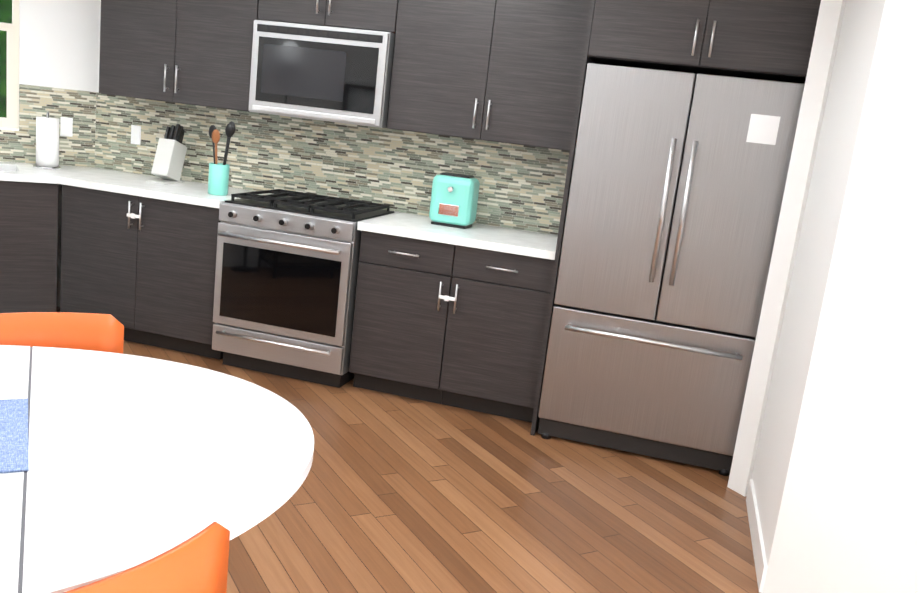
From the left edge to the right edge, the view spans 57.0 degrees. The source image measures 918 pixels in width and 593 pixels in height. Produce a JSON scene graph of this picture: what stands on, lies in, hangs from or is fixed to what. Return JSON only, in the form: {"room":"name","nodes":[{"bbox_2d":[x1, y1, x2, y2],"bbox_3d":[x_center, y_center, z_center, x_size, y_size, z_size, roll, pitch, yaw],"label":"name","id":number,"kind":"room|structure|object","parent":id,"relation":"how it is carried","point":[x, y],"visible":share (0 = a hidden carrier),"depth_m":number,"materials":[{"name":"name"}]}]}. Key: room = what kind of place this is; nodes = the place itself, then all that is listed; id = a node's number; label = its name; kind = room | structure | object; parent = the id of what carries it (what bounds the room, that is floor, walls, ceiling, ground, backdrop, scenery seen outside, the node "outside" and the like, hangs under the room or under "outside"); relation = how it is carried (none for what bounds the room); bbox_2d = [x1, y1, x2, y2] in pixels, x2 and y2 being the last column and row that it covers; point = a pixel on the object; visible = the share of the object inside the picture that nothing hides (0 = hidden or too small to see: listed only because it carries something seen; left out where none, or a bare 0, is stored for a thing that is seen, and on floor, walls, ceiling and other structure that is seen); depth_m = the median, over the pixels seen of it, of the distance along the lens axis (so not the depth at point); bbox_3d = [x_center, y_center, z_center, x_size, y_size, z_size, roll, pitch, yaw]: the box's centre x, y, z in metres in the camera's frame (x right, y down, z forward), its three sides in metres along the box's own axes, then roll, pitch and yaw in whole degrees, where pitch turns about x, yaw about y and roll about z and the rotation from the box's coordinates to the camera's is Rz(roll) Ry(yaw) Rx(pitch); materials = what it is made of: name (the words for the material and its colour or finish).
{"room":"kitchen","nodes":[
{"label":"kitchen","id":0,"kind":"room"},
{"bbox_2d":[0,0,98,306],"bbox_3d":[-3.258,-1.180,4.818,2.390,2.540,0.140,0,14,-30],"label":"wall","id":1,"kind":"structure","parent":0,"point":[58,43],"depth_m":5.13,"materials":[{"name":"white paint"}]},
{"bbox_2d":[0,0,18,130],"bbox_3d":[-2.923,-1.585,4.873,0.690,1.180,0.094,0,14,-30],"label":"window","id":2,"kind":"structure","parent":1,"relation":"in","point":[10,121],"depth_m":5.07,"materials":[{"name":"beige plastic"}]},
{"bbox_2d":[0,84,95,166],"bbox_3d":[-3.280,-1.040,4.755,2.285,0.468,0.008,0,14,-30],"label":"tile backsplash","id":3,"kind":"structure","parent":1,"relation":"attached to","point":[77,148],"depth_m":5.19,"materials":[{"name":"tile"}]},
{"bbox_2d":[60,117,72,136],"bbox_3d":[-2.431,-1.050,5.237,0.070,0.116,0.008,0,14,-30],"label":"electrical outlet","id":4,"kind":"object","parent":3,"relation":"attached to","point":[66,126],"visible":1,"depth_m":5.23,"materials":[{"name":"white plastic"}]},
{"bbox_2d":[97,0,551,234],"bbox_3d":[-0.269,-0.845,4.869,4.160,2.540,0.120,10,12,14],"label":"wall","id":5,"kind":"structure","parent":0,"point":[99,19],"depth_m":5.22,"materials":[{"name":"white paint"}]},
{"bbox_2d":[99,0,258,111],"bbox_3d":[-1.533,-1.565,4.829,0.986,0.909,0.356,10,12,14],"label":"upper cabinet","id":6,"kind":"object","parent":5,"relation":"attached to","point":[195,52],"visible":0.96,"depth_m":4.73,"materials":[{"name":"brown wood"}]},
{"bbox_2d":[258,0,398,33],"bbox_3d":[-0.637,-1.779,4.540,0.790,0.666,0.356,10,12,14],"label":"upper cabinet","id":7,"kind":"object","parent":5,"relation":"attached to","point":[376,15],"visible":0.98,"depth_m":4.45,"materials":[{"name":"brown wood"}]},
{"bbox_2d":[248,20,395,127],"bbox_3d":[-0.707,-1.213,4.644,0.774,0.485,0.388,10,12,14],"label":"microwave","id":8,"kind":"object","parent":7,"relation":"attached to","point":[328,73],"visible":1,"depth_m":4.46,"materials":[{"name":"silver metal"}]},
{"bbox_2d":[95,92,569,234],"bbox_3d":[-0.812,-0.799,4.961,3.084,0.468,0.008,10,12,14],"label":"tile backsplash","id":9,"kind":"structure","parent":5,"relation":"attached to","point":[521,187],"depth_m":4.92,"materials":[{"name":"tile"}]},
{"bbox_2d":[131,125,140,144],"bbox_3d":[-2.006,-1.004,5.249,0.070,0.116,0.008,10,12,14],"label":"electrical outlet","id":10,"kind":"object","parent":9,"relation":"attached to","point":[135,134],"visible":1,"depth_m":5.25,"materials":[{"name":"white plastic"}]},
{"bbox_2d":[387,0,589,150],"bbox_3d":[0.197,-1.272,4.398,1.030,0.909,0.356,10,12,14],"label":"upper cabinet","id":11,"kind":"object","parent":5,"relation":"attached to","point":[505,71],"visible":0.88,"depth_m":4.29,"materials":[{"name":"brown wood"}]},
{"bbox_2d":[57,306,758,592],"bbox_3d":[-0.293,0.828,3.334,6.400,0.080,8.200,0,14,-30],"label":"floor","id":12,"kind":"structure","parent":0,"point":[396,494],"depth_m":3.31,"materials":[{"name":"brown wood"}]},
{"bbox_2d":[0,181,57,312],"bbox_3d":[-2.849,-0.275,4.831,0.962,0.868,0.652,0,14,-30],"label":"base cabinet","id":13,"kind":"object","parent":12,"relation":"on","point":[28,240],"visible":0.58,"depth_m":4.75,"materials":[{"name":"brown wood"}]},
{"bbox_2d":[0,312,123,353],"bbox_3d":[-1.146,0.493,2.298,0.470,0.812,0.459,0,14,-30],"label":"chair","id":14,"kind":"object","parent":12,"relation":"on","point":[91,331],"visible":0.12,"depth_m":2.44,"materials":[{"name":"orange plastic"}]},
{"bbox_2d":[60,184,222,358],"bbox_3d":[-1.729,-0.178,4.985,1.000,0.868,0.652,10,12,14],"label":"base cabinet","id":15,"kind":"object","parent":12,"relation":"on","point":[141,269],"visible":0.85,"depth_m":4.71,"materials":[{"name":"brown wood"}]},
{"bbox_2d":[0,162,243,189],"bbox_3d":[-2.690,-0.688,4.652,3.183,0.040,0.919,0,14,-30],"label":"countertop","id":16,"kind":"structure","parent":15,"relation":"on","point":[9,171],"depth_m":4.92,"materials":[{"name":"white stone"}]},
{"bbox_2d":[33,112,60,169],"bbox_3d":[-2.442,-0.928,5.019,0.150,0.330,0.150,0,14,-30],"label":"paper towel","id":17,"kind":"object","parent":16,"relation":"on","point":[47,141],"visible":1,"depth_m":4.98,"materials":[{"name":"white paper"}]},
{"bbox_2d":[146,124,186,183],"bbox_3d":[-1.719,-0.850,4.999,0.120,0.347,0.239,10,12,14],"label":"knife block","id":18,"kind":"object","parent":16,"relation":"on","point":[169,159],"visible":1,"depth_m":4.97,"materials":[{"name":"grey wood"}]},
{"bbox_2d":[60,178,271,207],"bbox_3d":[-1.487,-0.535,4.591,1.165,0.040,0.432,0,14,-30],"label":"countertop","id":19,"kind":"structure","parent":15,"relation":"on","point":[195,195],"depth_m":4.63,"materials":[{"name":"white stone"}]},
{"bbox_2d":[208,121,235,195],"bbox_3d":[-1.322,-0.769,4.689,0.166,0.409,0.116,10,12,14],"label":"utensil crock","id":20,"kind":"object","parent":19,"relation":"on","point":[218,180],"visible":1,"depth_m":4.67,"materials":[{"name":"teal ceramic"}]},
{"bbox_2d":[64,521,229,592],"bbox_3d":[-0.702,0.738,1.391,0.459,0.812,0.470,15,15,35],"label":"chair","id":21,"kind":"object","parent":12,"relation":"on","point":[197,563],"visible":1,"depth_m":1.28,"materials":[{"name":"orange plastic"}]},
{"bbox_2d":[212,189,393,387],"bbox_3d":[-0.868,-0.065,4.723,0.764,0.950,0.719,10,12,14],"label":"range","id":22,"kind":"object","parent":12,"relation":"on","point":[286,270],"visible":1,"depth_m":4.44,"materials":[{"name":"silver metal"}]},
{"bbox_2d":[349,231,455,403],"bbox_3d":[-0.214,0.078,4.607,0.544,0.868,0.652,10,12,14],"label":"base cabinet","id":23,"kind":"object","parent":12,"relation":"on","point":[403,298],"visible":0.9,"depth_m":4.34,"materials":[{"name":"brown wood"}]},
{"bbox_2d":[440,245,553,421],"bbox_3d":[0.253,0.155,4.497,0.508,0.868,0.640,10,12,14],"label":"base cabinet","id":24,"kind":"object","parent":12,"relation":"on","point":[496,320],"visible":0.71,"depth_m":4.22,"materials":[{"name":"brown wood"}]},
{"bbox_2d":[357,212,557,259],"bbox_3d":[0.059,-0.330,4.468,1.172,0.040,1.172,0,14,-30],"label":"countertop","id":25,"kind":"structure","parent":24,"relation":"on","point":[509,240],"depth_m":4.27,"materials":[{"name":"white stone"}]},
{"bbox_2d":[429,172,479,228],"bbox_3d":[-0.027,-0.517,4.534,0.230,0.275,0.200,10,12,14],"label":"toaster","id":26,"kind":"object","parent":25,"relation":"on","point":[454,199],"visible":1,"depth_m":4.46,"materials":[{"name":"teal metal"}]},
{"bbox_2d":[538,63,804,475],"bbox_3d":[1.010,-0.153,4.143,0.948,1.785,0.756,10,12,14],"label":"fridge","id":27,"kind":"object","parent":12,"relation":"on","point":[677,186],"visible":0.85,"depth_m":3.83,"materials":[{"name":"silver metal"}]},
{"bbox_2d":[530,0,820,435],"bbox_3d":[1.048,-0.439,4.115,0.998,2.360,0.726,10,12,14],"label":"tall cabinet","id":28,"kind":"object","parent":12,"relation":"on","point":[772,40],"visible":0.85,"depth_m":3.67,"materials":[{"name":"brown wood"}]},
{"bbox_3d":[-1.166,0.660,1.718,1.200,0.722,0.798,1,13,-26],"label":"table leg","id":29,"kind":"object","parent":12,"relation":"on","visible":0},
{"bbox_2d":[0,345,313,592],"bbox_3d":[-1.124,0.294,1.640,1.690,0.028,1.320,1,13,-26],"label":"table","id":30,"kind":"object","parent":29,"relation":"on","point":[134,460],"visible":0.92,"depth_m":1.70,"materials":[{"name":"white"}]},
{"bbox_2d":[0,398,28,472],"bbox_3d":[-1.120,0.278,1.637,0.510,0.004,0.390,0,13,-27],"label":"placemat","id":31,"kind":"object","parent":30,"relation":"on","point":[13,435],"visible":1,"depth_m":1.72,"materials":[{"name":"blue fabric"}]},
{"bbox_2d":[727,0,845,496],"bbox_3d":[1.403,-0.289,3.544,0.080,2.385,0.100,0,14,-30],"label":"wall","id":32,"kind":"structure","parent":0,"point":[817,83],"depth_m":3.53,"materials":[{"name":"white paint"}]},
{"bbox_2d":[751,0,885,565],"bbox_3d":[1.484,-0.346,3.483,0.120,2.540,1.750,10,12,14],"label":"wall","id":33,"kind":"structure","parent":0,"point":[853,60],"depth_m":3.04,"materials":[{"name":"white paint"}]},
{"bbox_2d":[746,479,767,592],"bbox_3d":[1.157,0.910,3.301,0.012,0.100,0.800,10,12,14],"label":"baseboard return","id":34,"kind":"object","parent":33,"relation":"attached to","point":[760,561],"visible":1,"depth_m":3.20,"materials":[{"name":"white wood"}]},
{"bbox_2d":[763,0,917,592],"bbox_3d":[1.945,0.130,1.498,0.120,2.540,2.856,0,14,-30],"label":"wall","id":35,"kind":"structure","parent":0,"point":[847,521],"depth_m":2.57,"materials":[{"name":"white paint"}]},
{"label":"outside","id":36,"kind":"structure","parent":0,"visible":0},
{"bbox_2d":[0,0,11,117],"bbox_3d":[-4.385,-2.147,8.118,1.311,3.198,1.540,0,14,-30],"label":"trees","id":37,"kind":"object","parent":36,"point":[5,4],"depth_m":8.37,"materials":[{"name":"green plant"}]}
]}

